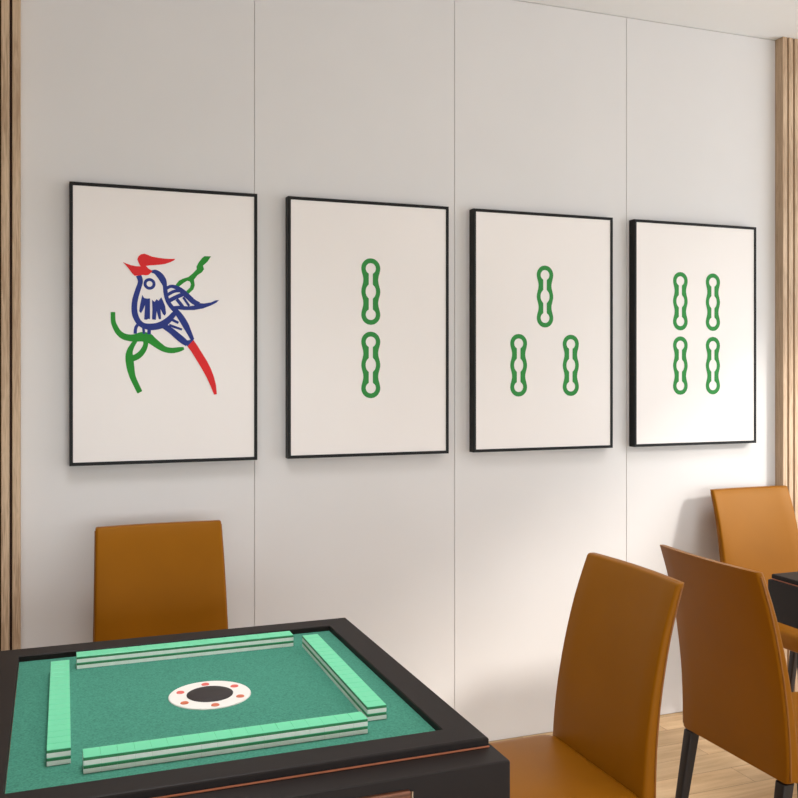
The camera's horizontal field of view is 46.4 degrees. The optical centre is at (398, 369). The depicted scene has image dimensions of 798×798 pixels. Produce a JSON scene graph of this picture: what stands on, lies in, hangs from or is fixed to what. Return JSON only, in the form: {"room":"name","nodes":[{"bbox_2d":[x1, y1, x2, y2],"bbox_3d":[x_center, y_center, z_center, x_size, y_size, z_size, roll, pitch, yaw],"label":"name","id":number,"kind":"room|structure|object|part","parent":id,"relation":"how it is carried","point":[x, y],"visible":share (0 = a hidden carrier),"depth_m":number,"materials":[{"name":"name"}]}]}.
{"room":"games hall","nodes":[
{"label":"games hall","id":0,"kind":"room"},
{"bbox_2d":[21,0,774,740],"bbox_3d":[-0.128,-0.005,3.774,7.600,3.130,0.100,0,0,-20],"label":"wall","id":1,"kind":"structure","parent":0,"point":[464,567],"depth_m":3.78,"materials":[{"name":"grey paint"}]},
{"bbox_2d":[0,0,20,650],"bbox_3d":[-2.488,-0.005,2.811,2.497,3.130,0.053,0,0,-20],"label":"trim","id":2,"kind":"structure","parent":1,"relation":"attached to","point":[10,10],"depth_m":3.22,"materials":[{"name":"brown wood"}]},
{"bbox_2d":[69,181,256,465],"bbox_3d":[-0.856,-0.163,3.425,0.670,1.006,0.041,0,0,-20],"label":"framed picture","id":3,"kind":"object","parent":1,"relation":"attached to","point":[163,281],"visible":1,"depth_m":3.40,"materials":[{"name":"white paper"}]},
{"bbox_2d":[286,196,448,458],"bbox_3d":[-0.118,-0.163,3.701,0.670,1.006,0.041,0,0,-20],"label":"framed picture","id":4,"kind":"object","parent":1,"relation":"attached to","point":[367,282],"visible":1,"depth_m":3.68,"materials":[{"name":"white paper"}]},
{"bbox_2d":[469,208,612,452],"bbox_3d":[0.614,-0.163,3.974,0.670,1.006,0.041,0,0,-20],"label":"framed picture","id":5,"kind":"object","parent":1,"relation":"attached to","point":[541,284],"visible":1,"depth_m":3.95,"materials":[{"name":"white paper"}]},
{"bbox_2d":[629,219,755,446],"bbox_3d":[1.346,-0.163,4.248,0.670,1.006,0.041,0,0,-20],"label":"framed picture","id":6,"kind":"object","parent":1,"relation":"attached to","point":[692,286],"visible":1,"depth_m":4.22,"materials":[{"name":"white paper"}]},
{"bbox_2d":[775,37,797,691],"bbox_3d":[2.627,-0.005,4.721,1.768,3.130,0.053,0,0,-20],"label":"trim","id":7,"kind":"structure","parent":1,"relation":"attached to","point":[786,49],"depth_m":4.41,"materials":[{"name":"brown wood"}]},
{"bbox_2d":[489,712,797,797],"bbox_3d":[0.962,1.610,0.855,7.800,0.100,6.330,0,0,-20],"label":"floor","id":8,"kind":"structure","parent":0,"point":[717,773],"depth_m":3.63,"materials":[{"name":"brown wood"}]},
{"bbox_2d":[93,520,227,641],"bbox_3d":[-0.746,1.050,3.019,0.461,1.020,0.591,0,0,-20],"label":"dining chair","id":9,"kind":"object","parent":8,"relation":"on","point":[164,578],"visible":0.4,"depth_m":3.21,"materials":[{"name":"brown leather"}]},
{"bbox_2d":[0,618,509,797],"bbox_3d":[-0.433,1.153,2.137,1.008,0.813,1.103,0,0,-20],"label":"table","id":10,"kind":"object","parent":8,"relation":"on","point":[423,747],"visible":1,"depth_m":2.00,"materials":[{"name":"green fabric"}]},
{"bbox_2d":[47,631,385,773],"bbox_3d":[-0.450,0.746,2.184,0.694,0.031,0.707,0,0,-20],"label":"tiles","id":11,"kind":"object","parent":10,"relation":"on","point":[64,748],"depth_m":1.94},
{"bbox_3d":[-0.451,0.765,2.184,0.987,0.004,0.987,0,0,-20],"label":"copper trim","id":12,"kind":"part","parent":10,"relation":"part of","materials":[{"name":"orange metal"}]},
{"bbox_3d":[-0.251,0.839,1.649,0.580,0.099,0.016,0,0,-20],"label":"drawer","id":13,"kind":"part","parent":10,"relation":"part of","materials":[{"name":"brown wood"}]},
{"bbox_2d":[489,552,683,797],"bbox_3d":[0.388,1.050,2.463,0.591,1.020,0.461,0,0,-20],"label":"dining chair","id":14,"kind":"object","parent":8,"relation":"on","point":[603,743],"visible":0.89,"depth_m":2.48,"materials":[{"name":"brown leather"}]},
{"bbox_3d":[0.320,1.089,2.438,0.445,0.082,0.461,0,0,-20],"label":"seat","id":15,"kind":"part","parent":14,"relation":"part of","materials":[{"name":"orange leather"}]},
{"bbox_3d":[0.594,0.829,2.540,0.152,0.577,0.453,0,0,-20],"label":"backrest","id":16,"kind":"part","parent":14,"relation":"part of","materials":[{"name":"orange leather"}]},
{"bbox_2d":[660,545,797,797],"bbox_3d":[1.141,1.050,2.780,0.591,1.020,0.461,0,0,-20],"label":"dining chair","id":17,"kind":"object","parent":8,"relation":"on","point":[737,696],"visible":0.95,"depth_m":2.65,"materials":[{"name":"brown leather"}]},
{"bbox_3d":[0.881,1.341,2.892,0.106,0.438,0.038,0,0,-20],"label":"leg","id":18,"kind":"part","parent":17,"relation":"part of","materials":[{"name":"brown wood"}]},
{"bbox_3d":[1.018,1.341,2.524,0.106,0.438,0.038,0,0,-20],"label":"leg","id":19,"kind":"part","parent":17,"relation":"part of","materials":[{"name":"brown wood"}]},
{"bbox_3d":[1.210,1.089,2.805,0.445,0.082,0.461,0,0,-20],"label":"seat","id":20,"kind":"part","parent":17,"relation":"part of","materials":[{"name":"orange leather"}]},
{"bbox_2d":[710,485,797,691],"bbox_3d":[1.702,1.050,4.025,0.461,1.020,0.591,0,0,-20],"label":"dining chair","id":21,"kind":"object","parent":8,"relation":"on","point":[757,529],"visible":0.62,"depth_m":4.22,"materials":[{"name":"brown leather"}]},
{"bbox_3d":[1.625,0.829,4.231,0.453,0.577,0.152,0,0,-20],"label":"backrest","id":22,"kind":"part","parent":21,"relation":"part of","materials":[{"name":"orange leather"}]},
{"bbox_3d":[1.727,1.089,3.957,0.461,0.082,0.445,0,0,-20],"label":"seat","id":23,"kind":"part","parent":21,"relation":"part of","materials":[{"name":"orange leather"}]},
{"bbox_3d":[1.814,1.341,4.286,0.038,0.438,0.106,0,0,-20],"label":"leg","id":24,"kind":"part","parent":21,"relation":"part of","materials":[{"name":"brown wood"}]},
{"bbox_2d":[768,572,797,628],"bbox_3d":[2.017,1.153,3.082,1.008,0.813,1.103,0,0,-20],"label":"table","id":25,"kind":"object","parent":8,"relation":"on","point":[782,587],"visible":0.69,"depth_m":3.35,"materials":[{"name":"black paint"}]},
{"bbox_3d":[2.000,0.765,3.129,0.987,0.004,0.987,0,0,-20],"label":"copper trim","id":26,"kind":"part","parent":25,"relation":"part of","materials":[{"name":"orange metal"}]},
{"bbox_2d":[517,0,797,39],"bbox_3d":[0.962,-1.620,0.855,7.800,0.100,6.330,0,0,-20],"label":"ceiling","id":27,"kind":"structure","parent":0,"point":[764,19],"depth_m":4.09,"materials":[{"name":"paint"}]}
]}

